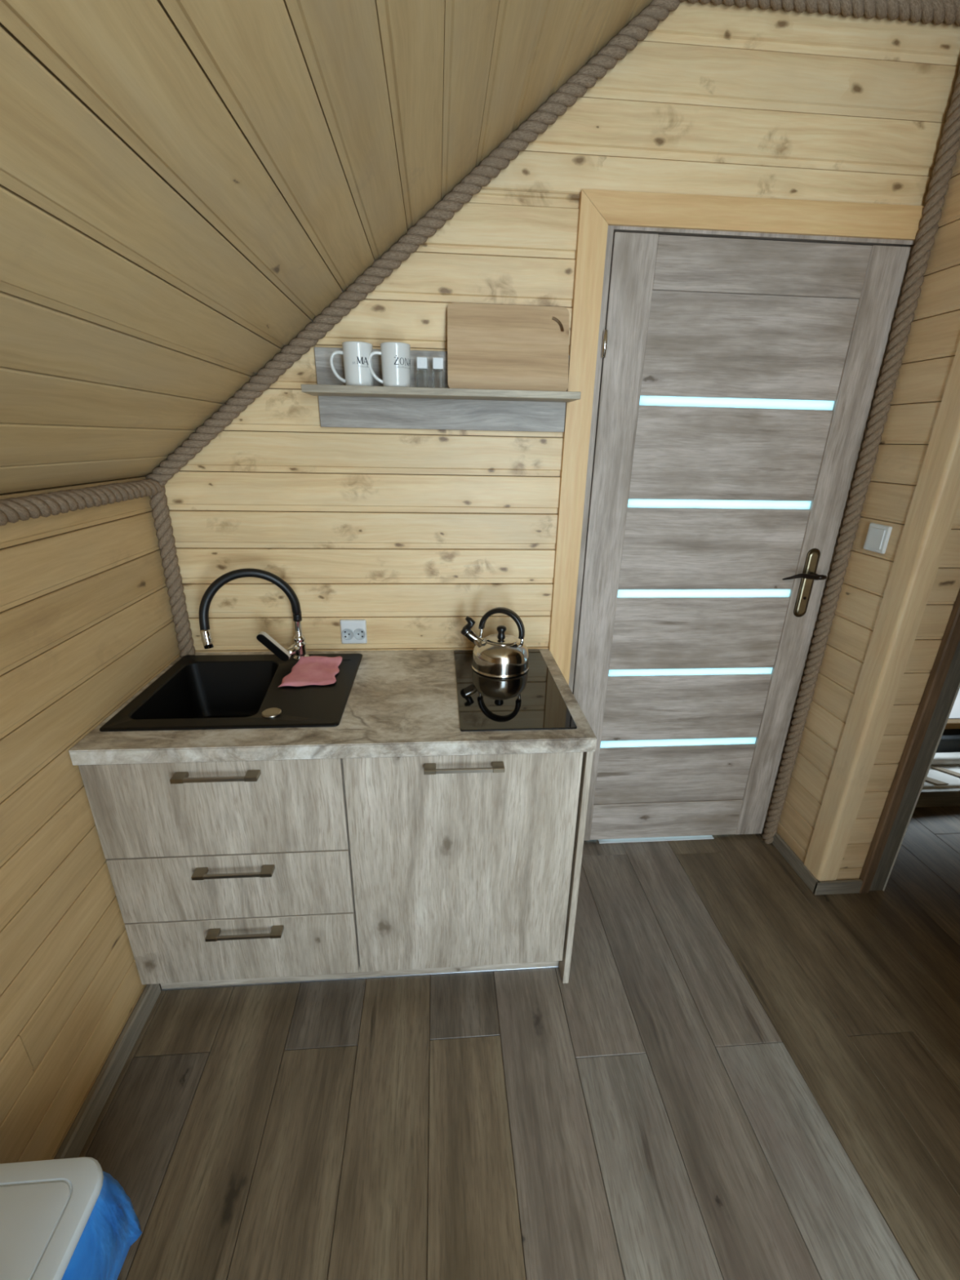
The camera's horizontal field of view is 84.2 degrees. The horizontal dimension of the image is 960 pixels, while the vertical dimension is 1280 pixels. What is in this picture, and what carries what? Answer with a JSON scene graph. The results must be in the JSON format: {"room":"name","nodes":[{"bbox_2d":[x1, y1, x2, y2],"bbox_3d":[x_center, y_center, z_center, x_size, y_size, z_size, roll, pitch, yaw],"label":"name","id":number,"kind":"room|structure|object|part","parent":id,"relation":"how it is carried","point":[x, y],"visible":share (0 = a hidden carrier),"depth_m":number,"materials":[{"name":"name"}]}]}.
{"room":"attic kitchenette","nodes":[
{"label":"attic kitchenette","id":0,"kind":"room"},
{"bbox_2d":[0,475,180,1164],"bbox_3d":[-0.904,0.672,0.462,0.100,1.385,3.000,-1,21,-4],"label":"wall","id":1,"kind":"structure","parent":0,"point":[86,623],"depth_m":1.15,"materials":[{"name":"brown wood"}]},
{"bbox_2d":[0,478,162,525],"bbox_3d":[-0.826,0.017,0.312,0.047,0.047,2.584,-1,21,-4],"label":"rope","id":2,"kind":"object","parent":1,"relation":"attached to","point":[44,504],"visible":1,"depth_m":1.14,"materials":[{"name":"fabric"}]},
{"bbox_2d":[53,983,160,1159],"bbox_3d":[-0.833,1.398,0.408,0.020,0.066,2.376,-1,21,-4],"label":"baseboard","id":3,"kind":"structure","parent":1,"relation":"attached to","point":[77,1135],"depth_m":1.28,"materials":[{"name":"wood"}]},
{"bbox_2d":[0,0,653,493],"bbox_3d":[-0.136,-0.383,-0.384,1.478,1.217,3.851,-1,21,-4],"label":"ceiling","id":4,"kind":"structure","parent":0,"point":[186,186],"depth_m":0.77,"materials":[{"name":"brown wood"}]},
{"bbox_2d":[78,805,959,1279],"bbox_3d":[0.900,0.977,1.797,3.900,0.060,5.200,-1,21,-4],"label":"floor","id":5,"kind":"structure","parent":0,"point":[738,1071],"depth_m":1.29,"materials":[{"name":"laminate"}]},
{"bbox_2d":[0,1156,142,1279],"bbox_3d":[-0.716,1.090,0.760,0.275,0.400,0.405,-1,21,-4],"label":"storage box","id":6,"kind":"object","parent":5,"relation":"on","point":[64,1219],"visible":1,"depth_m":0.81,"materials":[{"name":"white plastic"}]},
{"bbox_2d":[78,758,359,984],"bbox_3d":[-0.646,0.513,1.599,0.586,0.710,0.598,-1,21,-4],"label":"drawers","id":7,"kind":"object","parent":5,"relation":"on","point":[229,869],"visible":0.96,"depth_m":1.33,"materials":[{"name":"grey wood"}]},
{"bbox_3d":[-0.607,0.319,1.214,0.190,0.010,0.008,-1,21,-4],"label":"handle","id":8,"kind":"part","parent":7,"relation":"part of","materials":[{"name":"brown metal"}]},
{"bbox_3d":[-0.623,0.404,1.282,0.584,0.270,0.018,-1,21,-4],"label":"drawer","id":9,"kind":"part","parent":7,"relation":"part of","materials":[{"name":"grey wood"}]},
{"bbox_3d":[-0.628,0.631,1.367,0.584,0.206,0.018,-1,21,-4],"label":"drawer","id":10,"kind":"part","parent":7,"relation":"part of","materials":[{"name":"grey wood"}]},
{"bbox_3d":[-0.612,0.583,1.313,0.190,0.010,0.008,-1,21,-4],"label":"handle","id":11,"kind":"part","parent":7,"relation":"part of","materials":[{"name":"brown metal"}]},
{"bbox_3d":[-0.632,0.834,1.444,0.584,0.220,0.018,-1,21,-4],"label":"drawer","id":12,"kind":"part","parent":7,"relation":"part of","materials":[{"name":"grey wood"}]},
{"bbox_3d":[-0.616,0.774,1.385,0.190,0.010,0.008,-1,21,-4],"label":"handle","id":13,"kind":"part","parent":7,"relation":"part of","materials":[{"name":"brown metal"}]},
{"bbox_2d":[68,648,596,764],"bbox_3d":[-0.339,0.156,1.501,1.197,0.038,0.582,-1,21,-4],"label":"countertop","id":14,"kind":"structure","parent":7,"relation":"on","point":[399,703],"depth_m":1.27,"materials":[{"name":"grey stone"}]},
{"bbox_2d":[99,653,362,731],"bbox_3d":[-0.644,0.208,1.521,0.560,0.184,0.464,-1,21,-4],"label":"sink","id":15,"kind":"object","parent":14,"relation":"in","point":[206,691],"visible":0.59,"depth_m":1.52,"materials":[{"name":"black stone"}]},
{"bbox_3d":[-0.526,0.183,1.341,0.047,0.005,0.047,-1,21,-4],"label":"overflow knob","id":16,"kind":"part","parent":15,"relation":"part of","materials":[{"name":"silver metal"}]},
{"bbox_2d":[277,655,342,687],"bbox_3d":[-0.492,0.089,1.568,0.153,0.017,0.200,-1,21,-4],"label":"cleaning cloth","id":17,"kind":"object","parent":15,"relation":"on","point":[313,669],"visible":1,"depth_m":1.56,"materials":[{"name":"pink fabric"}]},
{"bbox_2d":[198,568,309,661],"bbox_3d":[-0.666,-0.061,1.565,0.293,0.297,0.085,-8,23,-23],"label":"tap","id":18,"kind":"object","parent":14,"relation":"on","point":[298,648],"visible":0.99,"depth_m":1.55,"materials":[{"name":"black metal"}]},
{"bbox_3d":[-0.620,0.024,1.590,0.085,0.095,0.018,-4,21,-14],"label":"lever","id":19,"kind":"part","parent":18,"relation":"part of","materials":[{"name":"black plastic"}]},
{"bbox_3d":[-0.618,0.019,1.595,0.090,0.099,0.026,-4,21,-14],"label":"lever","id":20,"kind":"part","parent":18,"relation":"part of","materials":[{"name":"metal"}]},
{"bbox_2d":[453,649,577,731],"bbox_3d":[0.076,0.127,1.540,0.289,0.004,0.521,-1,21,-4],"label":"cooktop","id":21,"kind":"object","parent":14,"relation":"in","point":[532,700],"visible":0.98,"depth_m":1.44,"materials":[{"name":"black glass"}]},
{"bbox_2d":[460,607,528,678],"bbox_3d":[0.059,-0.006,1.614,0.192,0.190,0.178,-9,23,-25],"label":"kettle","id":22,"kind":"object","parent":21,"relation":"on","point":[500,655],"visible":1,"depth_m":1.58,"materials":[{"name":"metal"}]},
{"bbox_3d":[-0.033,-0.047,1.627,0.039,0.052,0.024,6,21,12],"label":"whistle lever","id":23,"kind":"part","parent":22,"relation":"part of","materials":[{"name":"black plastic"}]},
{"bbox_3d":[-0.018,-0.007,1.640,0.068,0.064,0.038,8,22,16],"label":"spout","id":24,"kind":"part","parent":22,"relation":"part of","materials":[{"name":"metal"}]},
{"bbox_3d":[0.065,-0.005,1.618,0.100,0.010,0.100,-1,21,-4],"label":"lid","id":25,"kind":"part","parent":22,"relation":"part of","materials":[{"name":"metal"}]},
{"bbox_3d":[0.065,-0.026,1.610,0.030,0.036,0.030,-1,21,-4],"label":"lid knob","id":26,"kind":"part","parent":22,"relation":"part of","materials":[{"name":"black plastic"}]},
{"bbox_3d":[0.066,-0.055,1.599,0.137,0.087,0.077,-1,21,-4],"label":"handle","id":27,"kind":"part","parent":22,"relation":"part of","materials":[{"name":"black plastic"}]},
{"bbox_2d":[160,960,559,991],"bbox_3d":[-0.338,0.959,1.566,1.159,0.090,0.018,-1,21,-4],"label":"plinth","id":28,"kind":"object","parent":5,"relation":"on","point":[553,964],"visible":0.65,"depth_m":1.57,"materials":[{"name":"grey wood"}]},
{"bbox_2d":[342,751,583,972],"bbox_3d":[-0.062,0.508,1.645,0.582,0.710,0.598,-1,21,-4],"label":"base cabinet","id":29,"kind":"object","parent":5,"relation":"on","point":[457,860],"visible":0.84,"depth_m":1.38,"materials":[{"name":"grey wood"}]},
{"bbox_3d":[-0.037,0.309,1.256,0.190,0.010,0.008,-1,21,-4],"label":"handle","id":30,"kind":"part","parent":29,"relation":"part of","materials":[{"name":"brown metal"}]},
{"bbox_2d":[558,751,593,983],"bbox_3d":[0.240,0.544,1.690,0.017,0.799,0.557,-1,21,-4],"label":"end panel","id":31,"kind":"object","parent":5,"relation":"on","point":[564,965],"visible":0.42,"depth_m":1.42,"materials":[{"name":"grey wood"}]},
{"bbox_2d":[915,734,959,807],"bbox_3d":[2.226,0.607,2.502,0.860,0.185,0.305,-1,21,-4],"label":"daybed","id":32,"kind":"object","parent":5,"relation":"on","point":[941,787],"visible":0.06,"depth_m":2.43,"materials":[{"name":"brown wood"}]},
{"bbox_2d":[924,777,948,785],"bbox_3d":[2.009,0.626,2.430,0.209,0.005,0.039,18,26,37],"label":"bed slat","id":33,"kind":"object","parent":32,"relation":"on","point":[929,780],"depth_m":2.40,"materials":[{"name":"beige wood"}]},
{"bbox_3d":[2.236,0.704,2.390,0.860,0.082,0.025,-1,21,-4],"label":"rail","id":34,"kind":"part","parent":32,"relation":"part of","materials":[{"name":"brown wood"}]},
{"bbox_3d":[2.224,0.636,2.528,0.860,0.072,0.278,-1,21,-4],"label":"mattress","id":35,"kind":"part","parent":32,"relation":"part of","materials":[{"name":"white fabric"}]},
{"bbox_2d":[930,766,959,777],"bbox_3d":[2.208,0.624,2.446,0.209,0.005,0.039,18,26,37],"label":"bed slat","id":36,"kind":"object","parent":32,"relation":"on","point":[942,771],"depth_m":2.48,"materials":[{"name":"beige wood"}]},
{"bbox_3d":[2.217,0.516,2.609,0.860,0.092,0.040,-1,21,-4],"label":"backrest","id":37,"kind":"part","parent":32,"relation":"part of","materials":[{"name":"grey fabric"}]},
{"bbox_2d":[164,0,959,652],"bbox_3d":[0.125,-0.377,1.704,2.165,2.510,0.101,-1,21,-4],"label":"wall","id":38,"kind":"structure","parent":0,"point":[411,534],"depth_m":1.44,"materials":[{"name":"brown wood"}]},
{"bbox_2d":[149,485,195,657],"bbox_3d":[-0.930,-0.194,1.609,0.047,0.529,0.047,-1,21,-4],"label":"rope","id":39,"kind":"object","parent":38,"relation":"attached to","point":[160,513],"visible":0.97,"depth_m":1.59,"materials":[{"name":"fabric"}]},
{"bbox_2d":[340,619,367,644],"bbox_3d":[-0.412,-0.026,1.730,0.082,0.082,0.015,-1,21,-4],"label":"socket","id":40,"kind":"object","parent":38,"relation":"attached to","point":[353,631],"visible":1,"depth_m":1.73,"materials":[{"name":"white plastic"}]},
{"bbox_2d":[342,628,353,639],"bbox_3d":[-0.429,-0.018,1.726,0.039,0.039,0.004,-1,21,-4],"label":"outlet","id":41,"kind":"object","parent":40,"relation":"attached to","point":[347,633],"depth_m":1.73,"materials":[{"name":"white plastic"}]},
{"bbox_2d":[353,628,365,639],"bbox_3d":[-0.392,-0.019,1.729,0.039,0.039,0.004,-1,21,-4],"label":"outlet","id":42,"kind":"object","parent":40,"relation":"attached to","point":[358,633],"depth_m":1.73,"materials":[{"name":"white plastic"}]},
{"bbox_2d":[145,0,685,486],"bbox_3d":[-0.232,-0.977,1.370,1.424,1.154,0.047,-1,21,-4],"label":"rope","id":43,"kind":"object","parent":38,"relation":"attached to","point":[638,28],"visible":0.98,"depth_m":1.34,"materials":[{"name":"fabric"}]},
{"bbox_2d":[301,346,581,431],"bbox_3d":[-0.099,-0.678,1.439,0.722,0.200,0.145,-1,21,-4],"label":"wall shelf","id":44,"kind":"object","parent":38,"relation":"attached to","point":[428,402],"visible":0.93,"depth_m":1.49,"materials":[{"name":"grey wood"}]},
{"bbox_2d":[329,341,373,386],"bbox_3d":[-0.330,-0.719,1.395,0.102,0.103,0.078,8,22,18],"label":"mug","id":45,"kind":"object","parent":44,"relation":"on","point":[355,353],"visible":0.85,"depth_m":1.36,"materials":[{"name":"white ceramic"}]},
{"bbox_3d":[-0.370,-0.711,1.383,0.039,0.077,0.009,-3,21,-10],"label":"handle","id":46,"kind":"part","parent":45,"relation":"part of","materials":[{"name":"white ceramic"}]},
{"bbox_2d":[368,342,410,386],"bbox_3d":[-0.232,-0.716,1.392,0.102,0.103,0.078,7,21,15],"label":"mug","id":47,"kind":"object","parent":44,"relation":"on","point":[395,356],"visible":0.89,"depth_m":1.36,"materials":[{"name":"white ceramic"}]},
{"bbox_3d":[-0.271,-0.707,1.378,0.039,0.077,0.009,-4,21,-14],"label":"handle","id":48,"kind":"part","parent":47,"relation":"part of","materials":[{"name":"white ceramic"}]},
{"bbox_2d":[416,356,427,369],"bbox_3d":[-0.154,-0.712,1.420,0.031,0.077,0.031,-1,21,-4],"label":"shaker","id":49,"kind":"object","parent":44,"relation":"on","point":[421,362],"visible":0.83,"depth_m":1.40,"materials":[{"name":"white plastic"}]},
{"bbox_2d":[432,357,443,370],"bbox_3d":[-0.112,-0.712,1.423,0.031,0.077,0.031,-1,21,-4],"label":"shaker","id":50,"kind":"object","parent":44,"relation":"on","point":[437,362],"visible":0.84,"depth_m":1.40,"materials":[{"name":"white plastic"}]},
{"bbox_2d":[447,302,568,391],"bbox_3d":[0.077,-0.789,1.444,0.330,0.219,0.069,-1,21,-4],"label":"cutting board","id":51,"kind":"object","parent":44,"relation":"on","point":[510,347],"visible":0.86,"depth_m":1.44,"materials":[{"name":"brown wood"}]},
{"bbox_2d":[548,189,924,685],"bbox_3d":[0.714,-0.175,1.769,0.954,2.108,0.021,-1,21,-4],"label":"trim","id":52,"kind":"structure","parent":38,"relation":"attached to","point":[598,210],"depth_m":1.43,"materials":[{"name":"brown wood"}]},
{"bbox_3d":[0.277,-0.168,1.736,0.076,2.102,0.021,-1,21,-4],"label":"casing","id":53,"kind":"part","parent":52,"relation":"part of","materials":[{"name":"yellow wood"}]},
{"bbox_3d":[0.734,-1.126,1.410,0.954,0.076,0.021,-1,21,-4],"label":"head casing","id":54,"kind":"part","parent":52,"relation":"part of","materials":[{"name":"yellow wood"}]},
{"bbox_2d":[568,225,914,843],"bbox_3d":[0.757,-0.154,1.806,0.893,2.045,0.163,-1,21,-4],"label":"door","id":55,"kind":"structure","parent":38,"relation":"in","point":[738,374],"depth_m":1.68,"materials":[{"name":"grey oak"},{"name":"frosted glass"},{"name":"bronze metal"}]},
{"bbox_3d":[0.739,0.710,2.129,0.605,0.169,0.036,-1,21,-4],"label":"rail","id":56,"kind":"part","parent":55,"relation":"part of","materials":[{"name":"grey wood"}]},
{"bbox_3d":[0.743,0.513,2.054,0.609,0.252,0.026,-1,21,-4],"label":"panel","id":57,"kind":"part","parent":55,"relation":"part of","materials":[{"name":"grey wood"}]},
{"bbox_3d":[0.749,0.244,1.952,0.609,0.262,0.026,-1,21,-4],"label":"panel","id":58,"kind":"part","parent":55,"relation":"part of","materials":[{"name":"grey wood"}]},
{"bbox_3d":[0.754,-0.025,1.851,0.609,0.262,0.026,-1,21,-4],"label":"panel","id":59,"kind":"part","parent":55,"relation":"part of","materials":[{"name":"grey wood"}]},
{"bbox_3d":[0.759,-0.298,1.748,0.609,0.266,0.026,-1,21,-4],"label":"panel","id":60,"kind":"part","parent":55,"relation":"part of","materials":[{"name":"grey wood"}]},
{"bbox_3d":[0.765,-0.572,1.644,0.609,0.268,0.026,-1,21,-4],"label":"panel","id":61,"kind":"part","parent":55,"relation":"part of","materials":[{"name":"grey wood"}]},
{"bbox_3d":[0.770,-0.846,1.542,0.609,0.264,0.026,-1,21,-4],"label":"panel","id":62,"kind":"part","parent":55,"relation":"part of","materials":[{"name":"grey wood"}]},
{"bbox_3d":[0.774,-1.028,1.473,0.605,0.125,0.036,-1,21,-4],"label":"rail","id":63,"kind":"part","parent":55,"relation":"part of","materials":[{"name":"grey wood"}]},
{"bbox_3d":[1.053,-0.211,1.748,0.129,0.023,0.051,-1,21,-4],"label":"lever","id":64,"kind":"part","parent":55,"relation":"part of","materials":[{"name":"brown metal"}]},
{"bbox_3d":[1.103,-0.191,1.794,0.045,0.238,0.005,-1,21,-4],"label":"handle plate","id":65,"kind":"part","parent":55,"relation":"part of","materials":[{"name":"gold metal"}]},
{"bbox_3d":[1.104,-0.189,1.790,0.031,0.218,0.004,-1,21,-4],"label":"plate","id":66,"kind":"part","parent":55,"relation":"part of","materials":[{"name":"gold metal"}]},
{"bbox_2d":[680,0,959,26],"bbox_3d":[0.842,-1.511,1.255,0.759,0.047,0.047,-1,21,-4],"label":"rope","id":67,"kind":"object","parent":38,"relation":"attached to","point":[939,11],"visible":1,"depth_m":1.25,"materials":[{"name":"fabric"}]},
{"bbox_2d":[777,138,959,880],"bbox_3d":[1.336,-0.341,1.672,0.246,2.510,0.408,-1,21,-4],"label":"wall","id":68,"kind":"structure","parent":0,"point":[931,348],"depth_m":1.62,"materials":[{"name":"brown wood"}]},
{"bbox_2d":[771,831,819,893],"bbox_3d":[1.190,0.833,2.028,0.013,0.056,0.300,-1,21,-4],"label":"baseboard","id":69,"kind":"structure","parent":68,"relation":"attached to","point":[780,844],"depth_m":2.00,"materials":[{"name":"wood"}]},
{"bbox_2d":[813,879,862,894],"bbox_3d":[1.280,0.884,1.899,0.170,0.056,0.013,-1,21,-4],"label":"baseboard","id":70,"kind":"structure","parent":68,"relation":"attached to","point":[838,886],"depth_m":1.89,"materials":[{"name":"grey wood"}]},
{"bbox_2d":[761,65,959,844],"bbox_3d":[1.191,-0.336,1.723,0.047,2.474,0.047,-1,21,-4],"label":"rope","id":71,"kind":"object","parent":68,"relation":"attached to","point":[949,143],"visible":1,"depth_m":1.60,"materials":[{"name":"fabric"}]},
{"bbox_2d":[863,522,892,553],"bbox_3d":[1.211,-0.311,1.623,0.012,0.082,0.080,-1,21,-4],"label":"light switch","id":72,"kind":"object","parent":68,"relation":"attached to","point":[877,540],"visible":1,"depth_m":1.61,"materials":[{"name":"white plastic"}]},
{"bbox_2d":[804,339,959,880],"bbox_3d":[1.255,-0.280,1.506,0.068,2.510,0.078,-1,21,-4],"label":"trim","id":73,"kind":"structure","parent":68,"relation":"attached to","point":[935,501],"depth_m":1.58,"materials":[{"name":"brown wood"}]},
{"bbox_2d":[942,718,959,735],"bbox_3d":[2.015,-0.497,2.123,1.400,2.510,0.440,-1,21,-4],"label":"wall","id":74,"kind":"structure","parent":0,"point":[947,731],"depth_m":2.69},
{"bbox_2d":[944,688,959,728],"bbox_3d":[2.273,0.308,2.634,0.820,0.268,0.075,-1,21,-4],"label":"window","id":75,"kind":"structure","parent":74,"relation":"in","point":[955,713],"depth_m":2.66,"materials":[{"name":"brown wood"}]},
{"bbox_3d":[2.272,0.423,2.662,0.820,0.034,0.045,-1,21,-4],"label":"sill","id":76,"kind":"part","parent":75,"relation":"part of","materials":[{"name":"brown wood"}]},
{"bbox_3d":[2.292,0.290,2.648,0.780,0.224,0.010,-1,21,-4],"label":"pane","id":77,"kind":"part","parent":75,"relation":"part of","materials":[{"name":"white"}]},
{"bbox_3d":[2.118,-0.297,1.598,1.280,2.510,0.120,-1,21,-4],"label":"doorway","id":78,"kind":"structure","parent":0,"visible":0},
{"bbox_2d":[858,589,959,893],"bbox_3d":[1.825,-0.120,1.635,0.902,2.140,0.152,-1,21,-4],"label":"door frame","id":79,"kind":"structure","parent":78,"relation":"attached to","point":[942,687],"depth_m":1.72,"materials":[{"name":"brown wood"}]}
]}

